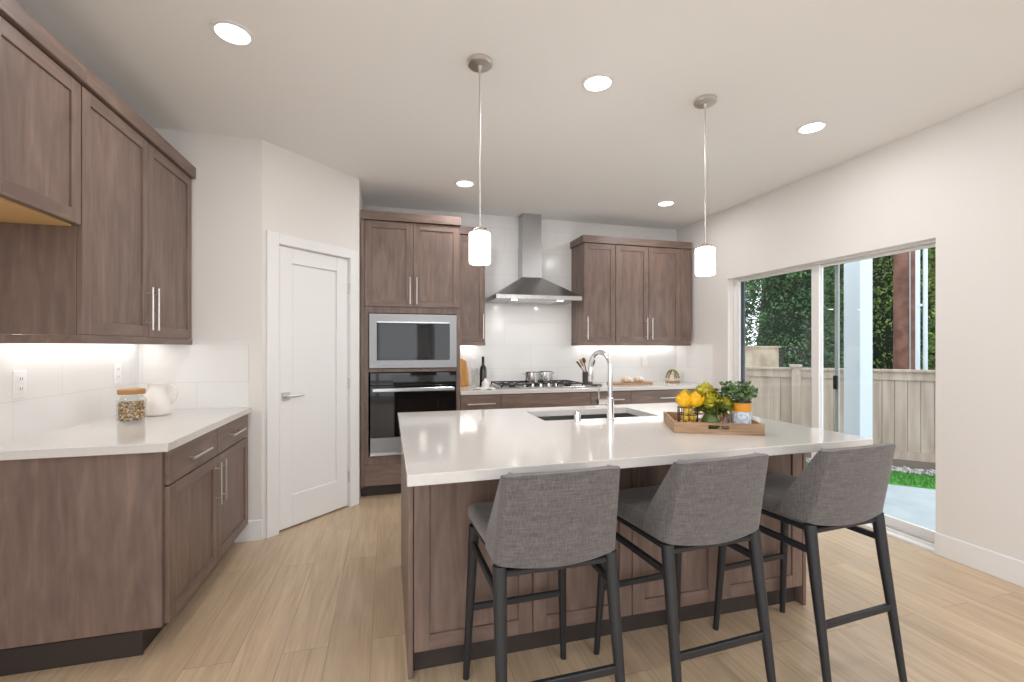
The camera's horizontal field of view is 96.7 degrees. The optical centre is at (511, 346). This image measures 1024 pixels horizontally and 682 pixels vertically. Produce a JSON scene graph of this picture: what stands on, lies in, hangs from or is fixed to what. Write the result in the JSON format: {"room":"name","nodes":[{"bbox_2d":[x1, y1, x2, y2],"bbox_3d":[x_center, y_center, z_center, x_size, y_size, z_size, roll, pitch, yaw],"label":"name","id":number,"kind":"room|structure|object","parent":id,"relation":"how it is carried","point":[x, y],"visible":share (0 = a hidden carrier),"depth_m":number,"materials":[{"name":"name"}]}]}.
{"room":"kitchen","nodes":[
{"label":"kitchen","id":0,"kind":"room"},
{"bbox_2d":[153,128,261,519],"bbox_3d":[-2.075,-0.051,3.072,0.722,2.743,0.100,0,0,-15],"label":"wall","id":1,"kind":"structure","parent":0,"point":[227,185],"depth_m":3.07,"materials":[{"name":"white paint"}]},
{"bbox_2d":[138,341,248,408],"bbox_3d":[-2.095,0.183,3.011,0.634,0.446,0.008,0,0,-15],"label":"backsplash","id":2,"kind":"structure","parent":1,"relation":"attached to","point":[205,374],"depth_m":3.02,"materials":[{"name":"white tile"}]},
{"bbox_2d":[234,519,262,542],"bbox_3d":[-1.790,1.250,3.091,0.171,0.140,0.014,0,0,-15],"label":"baseboard","id":3,"kind":"structure","parent":1,"relation":"attached to","point":[253,531],"depth_m":3.09,"materials":[{"name":"white"}]},
{"bbox_2d":[262,140,358,538],"bbox_3d":[-1.548,-0.051,3.510,0.100,2.743,0.843,0,0,30],"label":"wall","id":4,"kind":"structure","parent":0,"point":[303,197],"depth_m":3.37,"materials":[{"name":"white paint"}]},
{"bbox_2d":[266,230,358,538],"bbox_3d":[-1.522,0.258,3.502,0.153,2.125,0.802,0,0,30],"label":"door","id":5,"kind":"structure","parent":4,"relation":"in","point":[312,296],"depth_m":3.45,"materials":[{"name":"white wood"}]},
{"bbox_2d":[359,182,363,499],"bbox_3d":[-1.441,-0.051,4.197,0.100,2.743,0.744,0,0,-15],"label":"wall","id":6,"kind":"structure","parent":0,"point":[361,206],"depth_m":3.92,"materials":[{"name":"white paint"}]},
{"bbox_2d":[0,493,1023,681],"bbox_3d":[0.600,1.370,0.993,5.070,0.100,8.280,0,0,-15],"label":"floor","id":7,"kind":"structure","parent":0,"point":[319,599],"depth_m":2.13,"materials":[{"name":"brown wood"}]},
{"bbox_2d":[0,414,247,676],"bbox_3d":[-1.922,0.882,2.440,0.679,0.876,1.191,0,0,-15],"label":"base cabinet","id":8,"kind":"object","parent":7,"relation":"on","point":[100,553],"visible":0.96,"depth_m":1.89,"materials":[{"name":"brown wood"}]},
{"bbox_2d":[0,407,251,460],"bbox_3d":[-1.931,0.425,2.426,0.657,0.038,1.222,0,0,-15],"label":"countertop","id":9,"kind":"structure","parent":8,"relation":"on","point":[153,434],"depth_m":2.09,"materials":[{"name":"white stone"}]},
{"bbox_2d":[117,388,146,421],"bbox_3d":[-2.068,0.316,2.473,0.128,0.179,0.128,0,0,-15],"label":"glass jar","id":10,"kind":"object","parent":9,"relation":"on","point":[128,411],"visible":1,"depth_m":2.44,"materials":[{"name":"clear glass"}]},
{"bbox_2d":[143,383,177,415],"bbox_3d":[-2.106,0.310,2.707,0.154,0.190,0.140,0,0,24],"label":"pitcher","id":11,"kind":"object","parent":9,"relation":"on","point":[159,403],"visible":0.98,"depth_m":2.67,"materials":[{"name":"white ceramic"}]},
{"bbox_2d":[360,210,460,496],"bbox_3d":[-0.971,0.068,4.353,0.875,2.505,0.687,0,0,-15],"label":"tall cabinet","id":12,"kind":"object","parent":7,"relation":"on","point":[410,263],"visible":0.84,"depth_m":4.04,"materials":[{"name":"brown wood"}]},
{"bbox_2d":[370,371,455,455],"bbox_3d":[-0.933,0.590,4.281,0.750,0.724,0.588,0,0,-15],"label":"wall oven","id":13,"kind":"object","parent":12,"relation":"in","point":[391,393],"visible":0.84,"depth_m":4.01,"materials":[{"name":"black glass"}]},
{"bbox_2d":[369,313,456,367],"bbox_3d":[-0.932,-0.053,4.270,0.762,0.477,0.450,0,0,-15],"label":"microwave","id":14,"kind":"object","parent":12,"relation":"in","point":[395,340],"visible":1,"depth_m":4.05,"materials":[{"name":"grey metal"}]},
{"bbox_2d":[460,394,500,409],"bbox_3d":[-0.365,0.882,4.525,0.385,0.876,0.659,0,0,-15],"label":"base cabinet","id":15,"kind":"object","parent":7,"relation":"on","point":[490,401],"visible":0.19,"depth_m":4.24,"materials":[{"name":"brown wood"}]},
{"bbox_2d":[463,465,624,681],"bbox_3d":[0.092,0.848,1.615,0.442,0.947,0.561,0,0,-16],"label":"bar stool","id":16,"kind":"object","parent":7,"relation":"on","point":[536,522],"visible":1,"depth_m":1.40,"materials":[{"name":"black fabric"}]},
{"bbox_2d":[501,392,590,408],"bbox_3d":[0.266,0.882,4.697,0.923,0.876,0.659,0,0,-15],"label":"base cabinet","id":17,"kind":"object","parent":7,"relation":"on","point":[562,399],"visible":0.07,"depth_m":4.41,"materials":[{"name":"brown wood"}]},
{"bbox_2d":[401,446,805,679],"bbox_3d":[0.408,0.882,2.574,1.986,0.876,1.054,0,0,-15],"label":"base cabinet","id":18,"kind":"object","parent":7,"relation":"on","point":[435,521],"visible":0.21,"depth_m":1.97,"materials":[{"name":"brown wood"}]},
{"bbox_2d":[398,402,872,486],"bbox_3d":[0.453,0.425,2.391,2.015,0.038,1.425,0,0,-15],"label":"countertop","id":19,"kind":"structure","parent":18,"relation":"on","point":[439,447],"depth_m":1.96,"materials":[{"name":"white stone"}]},
{"bbox_2d":[573,411,581,422],"bbox_3d":[0.352,0.376,2.449,0.044,0.060,0.044,0,0,-15],"label":"air gap","id":20,"kind":"object","parent":19,"relation":"on","point":[577,414],"visible":1,"depth_m":2.43,"materials":[{"name":"silver metal"}]},
{"bbox_2d":[538,413,639,420],"bbox_3d":[0.477,0.552,2.784,0.739,0.216,0.404,0,0,-15],"label":"sink","id":21,"kind":"object","parent":19,"relation":"in","point":[616,415],"visible":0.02,"depth_m":2.98,"materials":[{"name":"silver metal"}]},
{"bbox_2d":[588,350,614,420],"bbox_3d":[0.501,0.212,2.587,0.101,0.388,0.201,0,0,-15],"label":"faucet","id":22,"kind":"object","parent":19,"relation":"on","point":[609,401],"visible":1,"depth_m":2.51,"materials":[{"name":"silver metal"}]},
{"bbox_2d":[663,412,764,435],"bbox_3d":[0.991,0.380,2.284,0.395,0.052,0.350,0,0,11],"label":"serving tray","id":23,"kind":"object","parent":19,"relation":"on","point":[756,428],"visible":0.73,"depth_m":2.12,"materials":[{"name":"brown wood"}]},
{"bbox_2d":[677,405,697,421],"bbox_3d":[0.853,0.342,2.208,0.096,0.107,0.096,0,0,-15],"label":"wire basket","id":24,"kind":"object","parent":23,"relation":"on","point":[678,407],"visible":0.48,"depth_m":2.19,"materials":[{"name":"brown metal"}]},
{"bbox_2d":[675,391,691,413],"bbox_3d":[0.830,0.267,2.197,0.080,0.108,0.080,0,0,-15],"label":"flower","id":25,"kind":"object","parent":24,"relation":"in","point":[683,400],"visible":0.97,"depth_m":2.17,"materials":[{"name":"yellow plant"}]},
{"bbox_2d":[678,388,690,394],"bbox_3d":[0.860,0.249,2.256,0.066,0.087,0.067,0,0,-15],"label":"flower","id":26,"kind":"object","parent":24,"relation":"in","point":[684,389],"visible":0.27,"depth_m":2.25,"materials":[{"name":"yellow plant"}]},
{"bbox_2d":[681,414,688,421],"bbox_3d":[0.836,0.340,2.195,0.037,0.039,0.034,0,0,-15],"label":"lemon","id":27,"kind":"object","parent":24,"relation":"in","point":[686,418],"visible":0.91,"depth_m":2.18,"materials":[{"name":"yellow food"}]},
{"bbox_2d":[684,407,690,413],"bbox_3d":[0.846,0.306,2.196,0.037,0.039,0.034,0,0,-15],"label":"lemon","id":28,"kind":"object","parent":24,"relation":"in","point":[686,410],"visible":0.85,"depth_m":2.18,"materials":[{"name":"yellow food"}]},
{"bbox_2d":[689,413,695,420],"bbox_3d":[0.873,0.340,2.201,0.037,0.039,0.034,0,0,-15],"label":"lemon","id":29,"kind":"object","parent":24,"relation":"in","point":[691,418],"visible":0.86,"depth_m":2.19,"materials":[{"name":"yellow food"}]},
{"bbox_2d":[689,391,703,412],"bbox_3d":[0.885,0.267,2.200,0.079,0.108,0.080,0,0,-15],"label":"flower","id":30,"kind":"object","parent":24,"relation":"in","point":[697,399],"visible":0.93,"depth_m":2.18,"materials":[{"name":"yellow plant"}]},
{"bbox_2d":[701,413,720,428],"bbox_3d":[0.965,0.359,2.212,0.090,0.072,0.090,0,0,-15],"label":"vase","id":31,"kind":"object","parent":23,"relation":"on","point":[711,418],"visible":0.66,"depth_m":2.18,"materials":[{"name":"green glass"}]},
{"bbox_2d":[701,390,720,407],"bbox_3d":[0.968,0.263,2.207,0.100,0.112,0.095,0,0,30],"label":"flower","id":32,"kind":"object","parent":31,"relation":"in","point":[708,398],"visible":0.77,"depth_m":2.18,"materials":[{"name":"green plant"}]},
{"bbox_2d":[693,394,735,416],"bbox_3d":[0.987,0.281,2.213,0.194,0.116,0.208,0,0,-15],"label":"sprig","id":33,"kind":"object","parent":31,"relation":"in","point":[720,407],"visible":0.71,"depth_m":2.17,"materials":[{"name":"green plant"}]},
{"bbox_2d":[695,382,715,395],"bbox_3d":[0.961,0.231,2.263,0.099,0.115,0.100,0,0,-15],"label":"flower","id":34,"kind":"object","parent":33,"relation":"attached to","point":[704,387],"visible":0.52,"depth_m":2.23,"materials":[{"name":"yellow plant"}]},
{"bbox_2d":[719,396,732,404],"bbox_3d":[1.037,0.284,2.198,0.088,0.105,0.086,0,0,-15],"label":"flower","id":35,"kind":"object","parent":33,"relation":"attached to","point":[726,399],"visible":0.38,"depth_m":2.17,"materials":[{"name":"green plant"}]},
{"bbox_2d":[722,413,731,428],"bbox_3d":[1.022,0.354,2.161,0.048,0.082,0.042,0,0,-15],"label":"stone ornament","id":36,"kind":"object","parent":23,"relation":"on","point":[727,419],"visible":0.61,"depth_m":2.15,"materials":[{"name":"grey stone"}]},
{"bbox_2d":[731,399,751,423],"bbox_3d":[1.088,0.325,2.159,0.088,0.141,0.088,0,0,-15],"label":"pot","id":37,"kind":"object","parent":23,"relation":"on","point":[741,412],"visible":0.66,"depth_m":2.12,"materials":[{"name":"orange ceramic"}]},
{"bbox_2d":[714,380,757,400],"bbox_3d":[1.078,0.205,2.164,0.175,0.098,0.182,0,0,-15],"label":"eucalyptus plant","id":38,"kind":"object","parent":37,"relation":"in","point":[737,392],"visible":1,"depth_m":2.14,"materials":[{"name":"green plant"}]},
{"bbox_2d":[591,391,630,405],"bbox_3d":[0.926,0.882,4.877,0.445,0.876,0.659,0,0,-15],"label":"base cabinet","id":39,"kind":"object","parent":7,"relation":"on","point":[620,397],"visible":0.11,"depth_m":4.61,"materials":[{"name":"brown wood"}]},
{"bbox_2d":[631,389,694,403],"bbox_3d":[1.576,0.882,5.054,0.902,0.876,0.659,0,0,-15],"label":"base cabinet","id":40,"kind":"object","parent":7,"relation":"on","point":[637,396],"visible":0.07,"depth_m":4.72,"materials":[{"name":"brown wood"}]},
{"bbox_2d":[460,381,700,394],"bbox_3d":[0.758,0.425,4.843,2.724,0.038,0.636,0,0,-15],"label":"countertop","id":41,"kind":"structure","parent":40,"relation":"on","point":[657,385],"depth_m":4.56,"materials":[{"name":"white stone"}]},
{"bbox_2d":[460,359,468,385],"bbox_3d":[-0.539,0.266,4.754,0.170,0.282,0.073,0,0,-15],"label":"cutting board","id":42,"kind":"object","parent":41,"relation":"on","point":[464,377],"visible":0.52,"depth_m":4.75,"materials":[{"name":"brown wood"}]},
{"bbox_2d":[479,357,486,386],"bbox_3d":[-0.298,0.252,4.687,0.074,0.307,0.074,0,0,-15],"label":"wine bottle","id":43,"kind":"object","parent":41,"relation":"on","point":[483,371],"visible":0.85,"depth_m":4.66,"materials":[{"name":"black glass"}]},
{"bbox_2d":[473,387,495,389],"bbox_3d":[-0.267,0.401,4.386,0.215,0.026,0.122,0,0,-15],"label":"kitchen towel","id":44,"kind":"object","parent":41,"relation":"on","point":[481,388],"visible":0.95,"depth_m":4.37,"materials":[{"name":"white fabric"}]},
{"bbox_2d":[482,378,488,387],"bbox_3d":[-0.265,0.358,4.530,0.076,0.095,0.076,0,0,-15],"label":"salt cellar","id":45,"kind":"object","parent":41,"relation":"on","point":[485,383],"visible":0.86,"depth_m":4.50,"materials":[{"name":"white ceramic"}]},
{"bbox_2d":[490,380,584,388],"bbox_3d":[0.252,0.384,4.723,0.890,0.044,0.480,0,0,-15],"label":"cooktop","id":46,"kind":"object","parent":41,"relation":"in","point":[555,383],"visible":0.89,"depth_m":4.58,"materials":[{"name":"silver metal"}]},
{"bbox_2d":[522,372,542,382],"bbox_3d":[0.207,0.309,4.659,0.213,0.107,0.164,0,0,-15],"label":"saucepan","id":47,"kind":"object","parent":46,"relation":"on","point":[530,377],"visible":1,"depth_m":4.59,"materials":[{"name":"silver metal"}]},
{"bbox_2d":[538,371,555,381],"bbox_3d":[0.353,0.309,4.791,0.213,0.107,0.164,0,0,-15],"label":"saucepan","id":48,"kind":"object","parent":46,"relation":"on","point":[547,376],"visible":0.82,"depth_m":4.72,"materials":[{"name":"silver metal"}]},
{"bbox_2d":[582,372,592,384],"bbox_3d":[0.820,0.338,4.939,0.112,0.135,0.112,0,0,-15],"label":"utensil crock","id":49,"kind":"object","parent":41,"relation":"on","point":[584,374],"visible":0.56,"depth_m":4.89,"materials":[{"name":"grey ceramic"}]},
{"bbox_2d":[606,381,652,384],"bbox_3d":[1.296,0.398,5.017,0.520,0.016,0.200,0,0,-15],"label":"serving board","id":50,"kind":"object","parent":41,"relation":"on","point":[633,382],"visible":0.87,"depth_m":4.96,"materials":[{"name":"brown wood"}]},
{"bbox_2d":[621,377,631,381],"bbox_3d":[1.257,0.358,5.006,0.136,0.066,0.080,0,0,-27],"label":"bread loaf","id":51,"kind":"object","parent":50,"relation":"on","point":[624,379],"visible":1,"depth_m":4.97,"materials":[{"name":"beige food"}]},
{"bbox_2d":[633,376,643,381],"bbox_3d":[1.409,0.358,5.058,0.121,0.066,0.080,0,0,-4],"label":"bread loaf","id":52,"kind":"object","parent":50,"relation":"on","point":[638,378],"visible":0.88,"depth_m":5.03,"materials":[{"name":"beige food"}]},
{"bbox_2d":[665,369,679,382],"bbox_3d":[1.854,0.331,5.252,0.164,0.149,0.164,0,0,-15],"label":"ornament","id":53,"kind":"object","parent":41,"relation":"on","point":[672,377],"visible":1,"depth_m":5.22,"materials":[{"name":"brown wood"}]},
{"bbox_2d":[669,374,675,380],"bbox_3d":[1.854,0.353,5.252,0.070,0.072,0.070,0,0,-15],"label":"candle","id":54,"kind":"object","parent":53,"relation":"on","point":[671,376],"depth_m":5.23,"materials":[{"name":"white wax"}]},
{"bbox_2d":[594,452,775,681],"bbox_3d":[0.648,0.848,1.775,0.442,0.947,0.560,0,0,-19],"label":"bar stool","id":55,"kind":"object","parent":7,"relation":"on","point":[699,504],"visible":0.93,"depth_m":1.56,"materials":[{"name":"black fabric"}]},
{"bbox_2d":[713,442,906,681],"bbox_3d":[1.240,0.848,1.946,0.442,0.947,0.561,0,0,-19],"label":"bar stool","id":56,"kind":"object","parent":7,"relation":"on","point":[846,487],"visible":0.94,"depth_m":1.74,"materials":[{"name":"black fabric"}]},
{"bbox_2d":[16,0,1023,229],"bbox_3d":[0.668,-1.473,1.011,5.210,0.100,8.280,0,0,-15],"label":"ceiling","id":57,"kind":"structure","parent":0,"point":[383,94],"depth_m":2.47,"materials":[{"name":"white paint"}]},
{"bbox_2d":[210,19,254,46],"bbox_3d":[-1.264,-1.419,2.060,0.172,0.007,0.172,0,0,-15],"label":"recessed light","id":58,"kind":"object","parent":57,"relation":"in","point":[231,32],"visible":1,"depth_m":2.05,"materials":[{"name":"white plastic"}]},
{"bbox_2d":[455,180,474,186],"bbox_3d":[-0.408,-1.419,3.952,0.172,0.007,0.172,0,0,-15],"label":"recessed light","id":59,"kind":"object","parent":57,"relation":"in","point":[461,183],"visible":1,"depth_m":3.94,"materials":[{"name":"white"}]},
{"bbox_2d":[467,53,492,264],"bbox_3d":[-0.160,-0.918,2.268,0.128,1.008,0.128,0,0,-15],"label":"pendant lamp","id":60,"kind":"object","parent":57,"relation":"hanging from","point":[479,237],"visible":1,"depth_m":2.24,"materials":[{"name":"white glass"}]},
{"bbox_2d":[582,73,613,91],"bbox_3d":[0.462,-1.419,2.447,0.172,0.007,0.172,0,0,-15],"label":"recessed light","id":61,"kind":"object","parent":57,"relation":"in","point":[598,82],"visible":1,"depth_m":2.44,"materials":[{"name":"white plastic"}]},
{"bbox_2d":[657,200,674,205],"bbox_3d":[1.522,-1.419,4.498,0.172,0.007,0.172,0,0,-15],"label":"recessed light","id":62,"kind":"object","parent":57,"relation":"in","point":[667,202],"visible":1,"depth_m":4.49,"materials":[{"name":"white plastic"}]},
{"bbox_2d":[693,94,716,275],"bbox_3d":[1.112,-0.918,2.620,0.128,1.008,0.128,0,0,-15],"label":"pendant lamp","id":63,"kind":"object","parent":57,"relation":"hanging from","point":[704,253],"visible":1,"depth_m":2.59,"materials":[{"name":"white glass"}]},
{"bbox_2d":[796,121,827,133],"bbox_3d":[1.939,-1.419,2.943,0.172,0.007,0.172,0,0,-15],"label":"recessed light","id":64,"kind":"object","parent":57,"relation":"in","point":[815,126],"visible":1,"depth_m":2.94,"materials":[{"name":"white plastic"}]},
{"bbox_2d":[364,205,675,240],"bbox_3d":[-0.403,-0.051,4.938,4.930,2.743,0.140,0,0,-15],"label":"wall","id":65,"kind":"structure","parent":0,"point":[578,229],"depth_m":5.27,"materials":[{"name":"white paint"}]},
{"bbox_2d":[460,226,485,345],"bbox_3d":[-0.443,-0.600,4.649,0.300,1.170,0.379,0,0,-15],"label":"upper cabinet","id":66,"kind":"object","parent":65,"relation":"attached to","point":[472,277],"visible":0.66,"depth_m":4.51,"materials":[{"name":"brown wood"}]},
{"bbox_2d":[460,342,484,345],"bbox_3d":[-0.452,-0.034,4.667,0.293,0.037,0.339,0,0,-15],"label":"light","id":67,"kind":"object","parent":66,"relation":"attached to","point":[461,343],"depth_m":4.51,"materials":[{"name":"white"}]},
{"bbox_2d":[486,213,581,304],"bbox_3d":[0.217,-0.947,4.769,0.903,0.951,0.494,0,0,-15],"label":"range hood","id":68,"kind":"object","parent":65,"relation":"attached to","point":[530,287],"visible":1,"depth_m":4.82,"materials":[{"name":"silver metal"}]},
{"bbox_2d":[451,212,675,384],"bbox_3d":[0.673,-0.508,5.154,2.725,1.829,0.008,0,0,-15],"label":"backsplash","id":69,"kind":"structure","parent":65,"relation":"attached to","point":[519,338],"depth_m":5.05,"materials":[{"name":"white tile"}]},
{"bbox_2d":[471,357,477,368],"bbox_3d":[-0.400,0.170,4.853,0.080,0.120,0.008,0,0,-15],"label":"wall outlet","id":70,"kind":"object","parent":69,"relation":"attached to","point":[474,360],"visible":1,"depth_m":4.85,"materials":[{"name":"white plastic"}]},
{"bbox_2d":[641,356,646,365],"bbox_3d":[1.568,0.170,5.390,0.080,0.120,0.008,0,0,-15],"label":"wall outlet","id":71,"kind":"object","parent":69,"relation":"attached to","point":[643,358],"visible":1,"depth_m":5.38,"materials":[{"name":"white plastic"}]},
{"bbox_2d":[570,235,615,345],"bbox_3d":[0.893,-0.600,5.013,0.389,1.170,0.379,0,0,-15],"label":"upper cabinet","id":72,"kind":"object","parent":65,"relation":"attached to","point":[592,257],"visible":0.98,"depth_m":4.88,"materials":[{"name":"brown wood"}]},
{"bbox_2d":[571,342,614,345],"bbox_3d":[0.895,-0.034,5.034,0.369,0.037,0.339,0,0,-15],"label":"light","id":73,"kind":"object","parent":72,"relation":"attached to","point":[572,343],"depth_m":4.88,"materials":[{"name":"white"}]},
{"bbox_2d":[615,237,691,345],"bbox_3d":[1.539,-0.600,5.189,0.951,1.170,0.379,0,0,-15],"label":"upper cabinet","id":74,"kind":"object","parent":65,"relation":"attached to","point":[653,277],"visible":0.97,"depth_m":5.03,"materials":[{"name":"brown wood"}]},
{"bbox_2d":[615,342,690,345],"bbox_3d":[1.574,-0.033,5.053,0.946,0.036,0.018,0,0,-15],"label":"light","id":75,"kind":"object","parent":74,"relation":"attached to","point":[616,343],"depth_m":5.04,"materials":[{"name":"white"}]},
{"bbox_2d":[676,88,1023,561],"bbox_3d":[3.113,-0.051,1.678,0.140,2.743,8.280,0,0,-15],"label":"wall","id":76,"kind":"structure","parent":0,"point":[957,182],"depth_m":2.82,"materials":[{"name":"white paint"}]},
{"bbox_2d":[676,343,712,384],"bbox_3d":[2.075,0.183,5.207,0.008,0.446,0.644,0,0,-15],"label":"backsplash","id":77,"kind":"structure","parent":76,"relation":"attached to","point":[695,360],"depth_m":5.16,"materials":[{"name":"white tile"}]},
{"bbox_2d":[733,240,935,552],"bbox_3d":[2.541,0.297,3.801,0.152,2.085,1.932,0,0,-15],"label":"door","id":78,"kind":"structure","parent":76,"relation":"in","point":[913,534],"depth_m":3.79,"materials":[{"name":"white plastic"}]},
{"bbox_2d":[934,532,1023,587],"bbox_3d":[3.395,1.250,0.352,0.014,0.140,5.293,0,0,-15],"label":"baseboard","id":79,"kind":"structure","parent":76,"relation":"attached to","point":[998,565],"depth_m":2.67,"materials":[{"name":"white"}]},
{"bbox_3d":[-1.778,-0.051,0.345,0.140,2.743,8.280,0,0,-15],"label":"wall","id":80,"kind":"structure","parent":0,"visible":0},
{"bbox_2d":[0,0,86,225],"bbox_3d":[-1.827,-0.846,1.417,0.330,0.679,0.956,0,0,-15],"label":"upper cabinet","id":81,"kind":"object","parent":80,"relation":"attached to","point":[40,78],"visible":1,"depth_m":1.69,"materials":[{"name":"brown wood"}]},
{"bbox_2d":[0,343,137,444],"bbox_3d":[-2.245,0.183,2.341,0.008,0.446,1.223,0,0,-15],"label":"backsplash","id":82,"kind":"structure","parent":80,"relation":"attached to","point":[69,385],"depth_m":2.23,"materials":[{"name":"white tile"}]},
{"bbox_2d":[12,370,26,398],"bbox_3d":[-2.138,0.162,1.978,0.009,0.120,0.074,0,0,-15],"label":"wall outlet","id":83,"kind":"object","parent":82,"relation":"attached to","point":[19,378],"visible":1,"depth_m":1.97,"materials":[{"name":"white plastic"}]},
{"bbox_2d":[18,375,23,382],"bbox_3d":[-2.135,0.140,1.978,0.003,0.032,0.034,0,0,-15],"label":"socket","id":84,"kind":"object","parent":83,"relation":"attached to","point":[20,377],"depth_m":1.98,"materials":[{"name":"grey plastic"}]},
{"bbox_2d":[18,385,23,392],"bbox_3d":[-2.135,0.184,1.978,0.003,0.032,0.034,0,0,-15],"label":"socket","id":85,"kind":"object","parent":83,"relation":"attached to","point":[20,387],"depth_m":1.98,"materials":[{"name":"grey plastic"}]},
{"bbox_2d":[113,363,120,383],"bbox_3d":[-2.332,0.155,2.692,0.009,0.120,0.074,0,0,-15],"label":"wall outlet","id":86,"kind":"object","parent":82,"relation":"attached to","point":[116,366],"visible":1,"depth_m":2.68,"materials":[{"name":"white plastic"}]},
{"bbox_2d":[0,67,195,344],"bbox_3d":[-2.092,-0.600,2.426,0.348,1.170,1.129,0,0,-15],"label":"upper cabinet","id":87,"kind":"object","parent":80,"relation":"attached to","point":[122,275],"visible":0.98,"depth_m":2.12,"materials":[{"name":"brown wood"}]},
{"bbox_2d":[0,334,192,344],"bbox_3d":[-2.111,-0.034,2.421,0.309,0.037,1.128,0,0,-15],"label":"light","id":88,"kind":"object","parent":87,"relation":"attached to","point":[4,338],"depth_m":2.04,"materials":[{"name":"white"}]},
{"label":"outside","id":89,"kind":"structure","parent":0,"visible":0},
{"bbox_2d":[745,346,780,418],"bbox_3d":[4.759,0.724,8.682,0.670,1.488,0.260,0,0,-15],"label":"wall","id":90,"kind":"structure","parent":89,"point":[755,356],"depth_m":8.59,"materials":[{"name":"beige paint"}]},
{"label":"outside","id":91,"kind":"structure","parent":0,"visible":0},
{"bbox_2d":[894,428,932,462],"bbox_3d":[5.176,1.780,7.629,38.000,0.380,40.000,0,0,-15],"label":"soil","id":92,"kind":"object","parent":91,"point":[894,428],"depth_m":7.74,"materials":[{"name":"brown"}]},
{"bbox_2d":[750,305,760,345],"bbox_3d":[10.585,-2.753,16.015,4.400,8.684,4.578,0,0,-15],"label":"tree","id":93,"kind":"object","parent":92,"relation":"on","point":[760,305],"visible":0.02,"depth_m":16.81,"materials":[{"name":"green plant"}]},
{"bbox_2d":[745,265,843,367],"bbox_3d":[6.176,-1.850,10.188,3.038,6.844,3.056,0,0,-15],"label":"tree","id":94,"kind":"object","parent":92,"relation":"on","point":[784,319],"visible":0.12,"depth_m":9.72,"materials":[{"name":"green plant"}]},
{"bbox_2d":[810,266,843,366],"bbox_3d":[8.566,-2.043,11.749,2.941,7.229,2.802,0,0,5],"label":"tree","id":95,"kind":"object","parent":92,"relation":"on","point":[843,266],"visible":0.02,"depth_m":11.55,"materials":[{"name":"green plant"}]},
{"bbox_2d":[806,461,935,489],"bbox_3d":[5.540,1.508,4.389,10.900,0.165,0.642,0,0,29],"label":"lawn strip","id":96,"kind":"object","parent":92,"relation":"on","point":[905,480],"depth_m":4.98,"materials":[{"name":"green plant"}]},
{"bbox_2d":[823,247,935,369],"bbox_3d":[8.248,-1.359,10.012,2.723,5.861,2.742,0,0,-15],"label":"tree","id":97,"kind":"object","parent":92,"relation":"on","point":[882,266],"visible":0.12,"depth_m":9.59,"materials":[{"name":"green plant"}]},
{"bbox_2d":[893,251,914,429],"bbox_3d":[7.092,-2.355,8.200,0.360,7.650,0.354,0,0,-15],"label":"utility pole","id":98,"kind":"object","parent":92,"relation":"on","point":[903,263],"visible":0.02,"depth_m":8.08,"materials":[{"name":"red wood"}]},
{"bbox_2d":[883,484,935,530],"bbox_3d":[6.234,1.530,3.150,6.653,0.120,11.200,0,0,-15],"label":"patio","id":99,"kind":"structure","parent":92,"relation":"on","point":[914,505],"depth_m":4.22,"materials":[{"name":"concrete"}]},
{"bbox_2d":[844,258,872,438],"bbox_3d":[3.460,-0.105,4.550,0.200,3.150,0.200,0,0,-15],"label":"porch post","id":100,"kind":"object","parent":99,"relation":"on","point":[858,275],"visible":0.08,"depth_m":4.48,"materials":[{"name":"white"}]},
{"bbox_2d":[915,248,927,369],"bbox_3d":[6.840,-1.605,7.600,0.161,6.150,0.084,0,0,9],"label":"downpipe","id":101,"kind":"object","parent":92,"relation":"on","point":[925,251],"visible":0.42,"depth_m":7.58,"materials":[{"name":"white metal"}]},
{"bbox_2d":[920,249,935,367],"bbox_3d":[9.993,-1.336,10.508,2.976,5.815,2.948,0,0,-15],"label":"tree","id":102,"kind":"object","parent":92,"relation":"on","point":[921,293],"visible":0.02,"depth_m":10.26,"materials":[{"name":"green plant"}]},
{"bbox_3d":[5.858,1.529,4.956,8.251,0.121,8.125,0,0,-15],"label":"gravel bed","id":103,"kind":"object","parent":92,"relation":"on","visible":0},
{"bbox_2d":[745,364,935,469],"bbox_3d":[6.025,0.877,4.845,10.140,1.285,0.151,0,0,29],"label":"fence","id":104,"kind":"object","parent":103,"relation":"on","point":[790,386],"visible":0.27,"depth_m":5.65,"materials":[{"name":"brown"}]},
{"bbox_2d":[806,458,935,475],"bbox_3d":[4.834,1.458,5.287,3.434,0.044,0.336,0,0,29],"label":"loose stones","id":105,"kind":"object","parent":103,"relation":"on","point":[903,469],"visible":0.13,"depth_m":5.33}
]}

